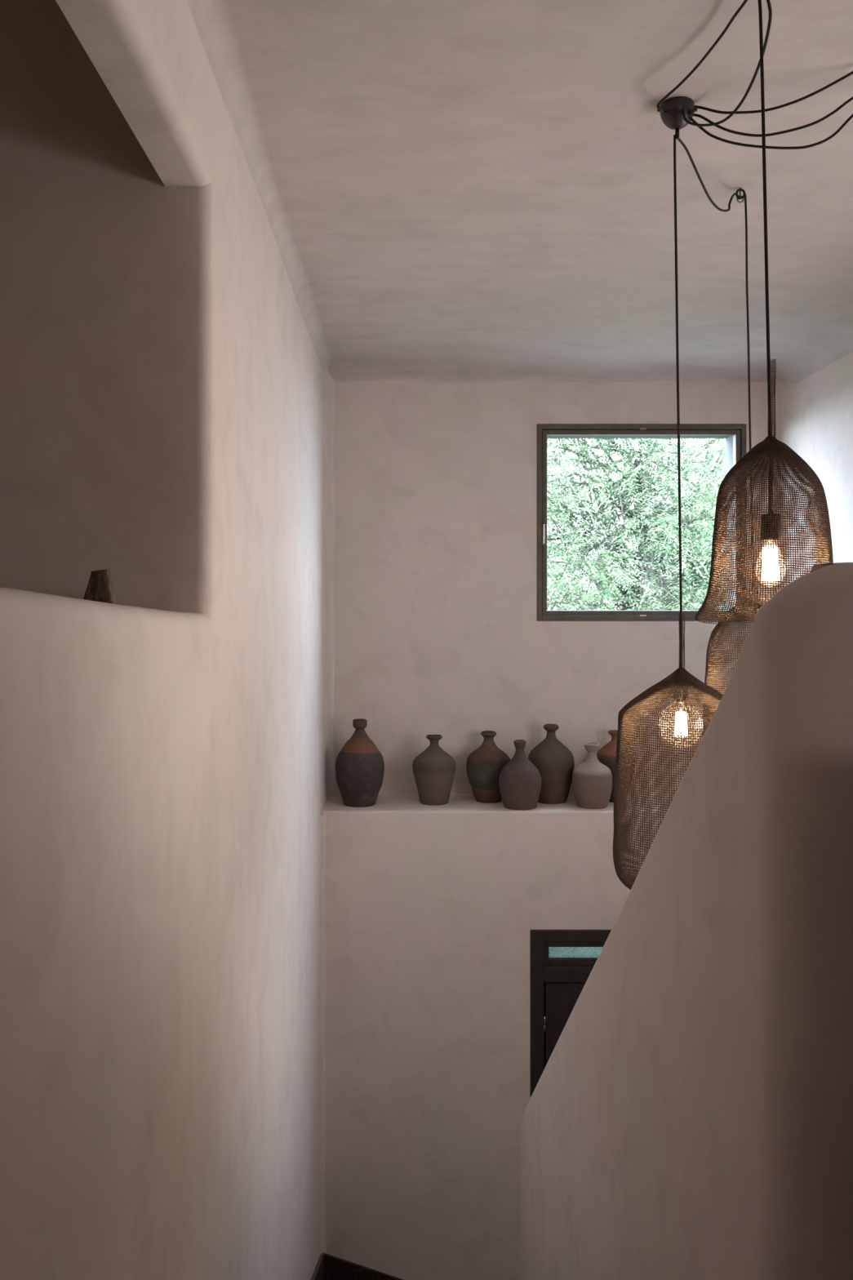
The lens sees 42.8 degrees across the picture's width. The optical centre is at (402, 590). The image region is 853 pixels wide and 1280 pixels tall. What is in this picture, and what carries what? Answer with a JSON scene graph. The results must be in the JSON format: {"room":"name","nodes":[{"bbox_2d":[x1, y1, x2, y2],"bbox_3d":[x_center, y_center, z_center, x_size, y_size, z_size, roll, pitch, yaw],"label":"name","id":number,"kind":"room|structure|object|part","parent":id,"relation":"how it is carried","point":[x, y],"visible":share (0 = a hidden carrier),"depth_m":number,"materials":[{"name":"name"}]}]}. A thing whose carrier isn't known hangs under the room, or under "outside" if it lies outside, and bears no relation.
{"room":"stairwell","nodes":[
{"label":"stairwell","id":0,"kind":"room"},
{"bbox_2d":[0,0,164,610],"bbox_3d":[-1.750,-0.229,2.365,2.500,3.257,0.150,0,0,0],"label":"wall","id":1,"kind":"structure","parent":0,"point":[82,202],"depth_m":2.29,"materials":[{"name":"paint"}]},
{"bbox_2d":[0,0,323,1279],"bbox_3d":[-0.450,1.437,1.650,0.100,5.427,8.700,0,0,0],"label":"wall","id":2,"kind":"structure","parent":0,"point":[161,771],"depth_m":2.13,"materials":[{"name":"paint"}]},
{"bbox_2d":[83,568,116,604],"bbox_3d":[-0.466,-0.004,1.672,0.051,0.056,0.034,0,0,0],"label":"wooden block","id":3,"kind":"object","parent":2,"relation":"on","point":[100,588],"visible":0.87,"depth_m":1.66,"materials":[{"name":"brown wood"}]},
{"bbox_2d":[186,0,331,370],"bbox_3d":[-0.372,-1.123,1.620,0.056,0.067,8.240,0,0,0],"label":"trim","id":4,"kind":"structure","parent":2,"relation":"attached to","point":[212,19],"depth_m":2.73,"materials":[{"name":"paint"}]},
{"bbox_2d":[311,1252,324,1279],"bbox_3d":[-0.392,2.335,3.330,0.016,2.730,4.060,0,0,0],"label":"baseboard","id":5,"kind":"structure","parent":2,"relation":"attached to","point":[318,1273],"depth_m":5.09,"materials":[{"name":"stone"}]},
{"bbox_2d":[320,813,326,1254],"bbox_3d":[-0.394,2.298,5.306,0.013,2.404,0.114,0,0,12],"label":"trim","id":6,"kind":"structure","parent":2,"relation":"attached to","point":[323,817],"depth_m":5.34,"materials":[{"name":"paint"}]},
{"bbox_2d":[321,369,335,807],"bbox_3d":[-0.390,-0.035,5.574,0.024,2.243,0.339,0,0,8],"label":"trim","id":7,"kind":"structure","parent":2,"relation":"attached to","point":[328,657],"depth_m":5.67,"materials":[{"name":"paint"}]},
{"bbox_2d":[321,798,671,1279],"bbox_3d":[0.875,2.618,5.675,2.750,3.064,0.630,0,0,0],"label":"wall ledge","id":8,"kind":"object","parent":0,"point":[432,911],"visible":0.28,"depth_m":5.36,"materials":[{"name":"paint"}]},
{"bbox_2d":[335,718,384,807],"bbox_3d":[-0.217,0.870,5.529,0.250,0.432,0.251,0,0,-44],"label":"ceramic bottle","id":9,"kind":"object","parent":8,"relation":"on","point":[359,764],"visible":1,"depth_m":5.45,"materials":[{"name":"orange ceramic"}]},
{"bbox_2d":[324,1253,403,1279],"bbox_3d":[0.110,3.628,5.353,1.020,0.743,0.014,0,0,0],"label":"baseboard","id":10,"kind":"structure","parent":8,"relation":"attached to","point":[335,1268],"depth_m":5.34,"materials":[{"name":"stone"}]},
{"bbox_2d":[412,734,456,804],"bbox_3d":[0.162,0.913,5.570,0.222,0.346,0.221,0,0,-36],"label":"ceramic bottle","id":11,"kind":"object","parent":8,"relation":"on","point":[433,769],"visible":1,"depth_m":5.50,"materials":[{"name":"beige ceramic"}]},
{"bbox_2d":[466,730,510,803],"bbox_3d":[0.445,0.907,5.620,0.232,0.358,0.233,0,0,-13],"label":"ceramic bottle","id":12,"kind":"object","parent":8,"relation":"on","point":[484,765],"visible":0.92,"depth_m":5.54,"materials":[{"name":"ceramic"}]},
{"bbox_2d":[498,739,542,809],"bbox_3d":[0.589,0.918,5.455,0.215,0.336,0.213,0,0,-31],"label":"ceramic bottle","id":13,"kind":"object","parent":8,"relation":"on","point":[520,781],"visible":1,"depth_m":5.38,"materials":[{"name":"ceramic"}]},
{"bbox_2d":[528,724,574,804],"bbox_3d":[0.766,0.888,5.609,0.239,0.396,0.238,0,0,-43],"label":"ceramic bottle","id":14,"kind":"object","parent":8,"relation":"on","point":[555,763],"visible":0.91,"depth_m":5.52,"materials":[{"name":"brown ceramic"}]},
{"bbox_2d":[530,929,611,1097],"bbox_3d":[1.115,2.835,5.386,0.968,2.328,0.148,0,0,0],"label":"door","id":15,"kind":"structure","parent":8,"relation":"attached to","point":[562,962],"depth_m":5.36,"materials":[{"name":"brown wood"}]},
{"bbox_3d":[1.113,1.789,5.394,0.843,0.121,0.052,0,0,0],"label":"transom sash","id":16,"kind":"part","parent":15,"relation":"part of","materials":[{"name":"brown wood"}]},
{"bbox_3d":[1.117,1.796,5.393,0.793,0.075,0.006,0,0,0],"label":"transom pane","id":17,"kind":"part","parent":15,"relation":"part of","materials":[{"name":"teal glass"}]},
{"bbox_2d":[572,742,612,808],"bbox_3d":[0.955,0.927,5.480,0.202,0.318,0.202,0,0,34],"label":"ceramic bottle","id":18,"kind":"object","parent":8,"relation":"on","point":[592,780],"visible":1,"depth_m":5.41,"materials":[{"name":"ceramic"}]},
{"bbox_2d":[596,729,634,802],"bbox_3d":[1.100,0.905,5.620,0.200,0.362,0.200,0,0,24],"label":"ceramic bottle","id":19,"kind":"object","parent":8,"relation":"on","point":[606,755],"visible":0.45,"depth_m":5.56,"materials":[{"name":"ceramic"}]},
{"bbox_2d":[226,0,852,360],"bbox_3d":[0.875,-1.257,1.645,2.750,0.200,8.690,0,0,0],"label":"ceiling","id":20,"kind":"structure","parent":0,"point":[462,179],"depth_m":2.99,"materials":[{"name":"paint"}]},
{"bbox_2d":[677,137,751,450],"label":"cable","id":21,"kind":"object","parent":20,"relation":"hanging from","point":[680,140],"depth_m":3.12,"materials":[{"name":"brown metal"}]},
{"bbox_2d":[736,187,744,203],"bbox_3d":[0.971,-1.136,3.129,0.022,0.045,0.006,0,0,0],"label":"ceiling hook","id":22,"kind":"object","parent":20,"relation":"attached to","point":[740,195],"visible":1,"depth_m":3.13,"materials":[{"name":"metal"}]},
{"bbox_2d":[704,527,766,694],"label":"pendant lamp","id":23,"kind":"object","parent":22,"relation":"hanging from","point":[713,646],"depth_m":3.09,"materials":[{"name":"brown metal"}]},
{"bbox_3d":[1.009,0.347,3.126,0.292,0.661,0.293,0,0,0],"label":"lamp shade","id":24,"kind":"part","parent":23,"relation":"part of","materials":[{"name":"brown metal"}]},
{"bbox_2d":[657,0,852,149],"bbox_3d":[0.686,-0.432,2.072,0.634,1.464,1.097,0,0,28],"label":"ceiling rose","id":25,"kind":"object","parent":20,"relation":"attached to","point":[671,113],"visible":0.98,"depth_m":2.53,"materials":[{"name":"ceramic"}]},
{"bbox_2d":[613,134,723,889],"bbox_3d":[0.662,-0.182,2.587,0.318,1.800,0.321,0,0,9],"label":"pendant lamp","id":26,"kind":"object","parent":25,"relation":"hanging from","point":[679,682],"visible":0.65,"depth_m":2.55,"materials":[{"name":"brown metal"}]},
{"bbox_3d":[0.662,0.451,2.586,0.318,0.533,0.322,0,0,0],"label":"lamp shade","id":27,"kind":"part","parent":26,"relation":"part of","materials":[{"name":"brown metal"}]},
{"bbox_3d":[0.654,-0.436,2.586,0.021,1.293,0.006,0,0,0],"label":"cord","id":28,"kind":"part","parent":26,"relation":"part of","materials":[{"name":"black rubber"}]},
{"bbox_2d":[673,686,688,701],"bbox_3d":[0.662,0.234,2.586,0.035,0.058,0.035,0,0,0],"label":"socket","id":29,"kind":"object","parent":26,"relation":"attached to","point":[685,686],"depth_m":2.57,"materials":[{"name":"metal"}]},
{"bbox_3d":[0.662,0.316,2.586,0.106,0.113,0.106,0,0,0],"label":"bulb","id":30,"kind":"part","parent":26,"relation":"part of","materials":[{"name":"clear glass"}]},
{"bbox_3d":[0.647,-0.749,2.007,0.047,0.797,1.141,0,0,-5],"label":"cord","id":31,"kind":"part","parent":25,"relation":"part of","materials":[{"name":"black rubber"}]},
{"bbox_3d":[0.908,-0.423,2.513,0.474,1.446,0.022,0,0,14],"label":"cord","id":32,"kind":"part","parent":25,"relation":"part of","materials":[{"name":"black rubber"}]},
{"bbox_3d":[0.954,-0.432,2.484,0.563,1.464,0.015,0,0,18],"label":"cord","id":33,"kind":"part","parent":25,"relation":"part of","materials":[{"name":"black rubber"}]},
{"bbox_3d":[0.908,-0.431,2.439,0.520,1.462,0.056,0,0,40],"label":"cord","id":34,"kind":"part","parent":25,"relation":"part of","materials":[{"name":"black rubber"}]},
{"bbox_3d":[0.659,-1.136,2.020,0.022,0.045,0.006,0,0,0],"label":"ceiling hook","id":35,"kind":"object","parent":20,"relation":"attached to","visible":0},
{"bbox_2d":[681,0,833,624],"bbox_3d":[0.677,-0.545,2.208,0.270,1.210,0.685,0,0,0],"label":"pendant lamp","id":36,"kind":"object","parent":35,"relation":"hanging from","point":[771,449],"visible":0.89,"depth_m":1.96,"materials":[{"name":"brown metal"}]},
{"bbox_3d":[0.684,-0.647,2.275,0.066,1.011,0.556,0,0,0],"label":"cord","id":37,"kind":"part","parent":36,"relation":"part of","materials":[{"name":"black rubber"}]},
{"bbox_3d":[0.677,-0.111,2.000,0.271,0.342,0.270,0,0,0],"label":"lamp shade","id":38,"kind":"part","parent":36,"relation":"part of","materials":[{"name":"brown metal"}]},
{"bbox_2d":[760,510,780,540],"bbox_3d":[0.676,-0.120,2.000,0.036,0.054,0.036,0,0,0],"label":"socket","id":39,"kind":"object","parent":36,"relation":"attached to","point":[769,510],"depth_m":1.99,"materials":[{"name":"black metal"}]},
{"bbox_3d":[0.676,-0.051,2.000,0.052,0.091,0.052,0,0,0],"label":"bulb","id":40,"kind":"part","parent":36,"relation":"part of","materials":[{"name":"clear glass"}]},
{"bbox_2d":[333,380,773,793],"bbox_3d":[0.875,-0.086,5.865,2.750,2.383,0.250,0,0,0],"label":"wall","id":41,"kind":"structure","parent":0,"point":[438,631],"depth_m":5.74,"materials":[{"name":"paint"}]},
{"bbox_2d":[328,357,776,382],"bbox_3d":[0.800,-1.126,5.572,2.400,0.061,0.335,0,0,0],"label":"trim","id":42,"kind":"structure","parent":41,"relation":"attached to","point":[596,370],"depth_m":5.65,"materials":[{"name":"paint"}]},
{"bbox_2d":[537,424,746,621],"bbox_3d":[1.262,-0.358,5.861,1.105,1.039,0.262,0,0,0],"label":"window","id":43,"kind":"structure","parent":41,"relation":"in","point":[735,435],"depth_m":5.74,"materials":[{"name":"grey paint"}]},
{"bbox_3d":[0.744,-0.297,5.737,0.010,0.106,0.014,0,0,0],"label":"handle","id":44,"kind":"part","parent":43,"relation":"part of","materials":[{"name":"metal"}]},
{"bbox_2d":[520,562,852,1279],"bbox_3d":[1.225,2.033,2.716,1.550,4.134,2.862,0,0,0],"label":"wall","id":45,"kind":"structure","parent":0,"point":[690,1116],"depth_m":1.50,"materials":[{"name":"paint"}]},
{"bbox_2d":[796,352,852,574],"bbox_3d":[2.125,1.437,1.650,0.250,5.427,8.700,0,0,0],"label":"wall","id":46,"kind":"structure","parent":0,"point":[824,397],"depth_m":5.04,"materials":[{"name":"paint"}]},
{"bbox_2d":[771,378,800,598],"bbox_3d":[1.986,-0.038,5.603,0.030,2.237,0.286,0,0,-11],"label":"trim","id":47,"kind":"structure","parent":46,"relation":"attached to","point":[788,432],"depth_m":5.63,"materials":[{"name":"paint"}]},
{"bbox_2d":[774,311,852,383],"bbox_3d":[1.922,-1.095,1.620,0.157,0.123,8.240,0,0,0],"label":"trim","id":48,"kind":"structure","parent":46,"relation":"attached to","point":[834,343],"depth_m":5.13,"materials":[{"name":"paint"}]},
{"label":"outside","id":49,"kind":"structure","parent":0,"visible":0},
{"bbox_3d":[5.000,4.300,33.020,70.000,0.200,53.960,0,0,0],"label":"ground","id":50,"kind":"structure","parent":49,"visible":0},
{"bbox_2d":[546,438,725,610],"bbox_3d":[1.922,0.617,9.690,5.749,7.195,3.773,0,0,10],"label":"leafy tree","id":51,"kind":"object","parent":50,"relation":"on","point":[641,592],"visible":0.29,"depth_m":9.08,"materials":[{"name":"green plant"}]}
]}

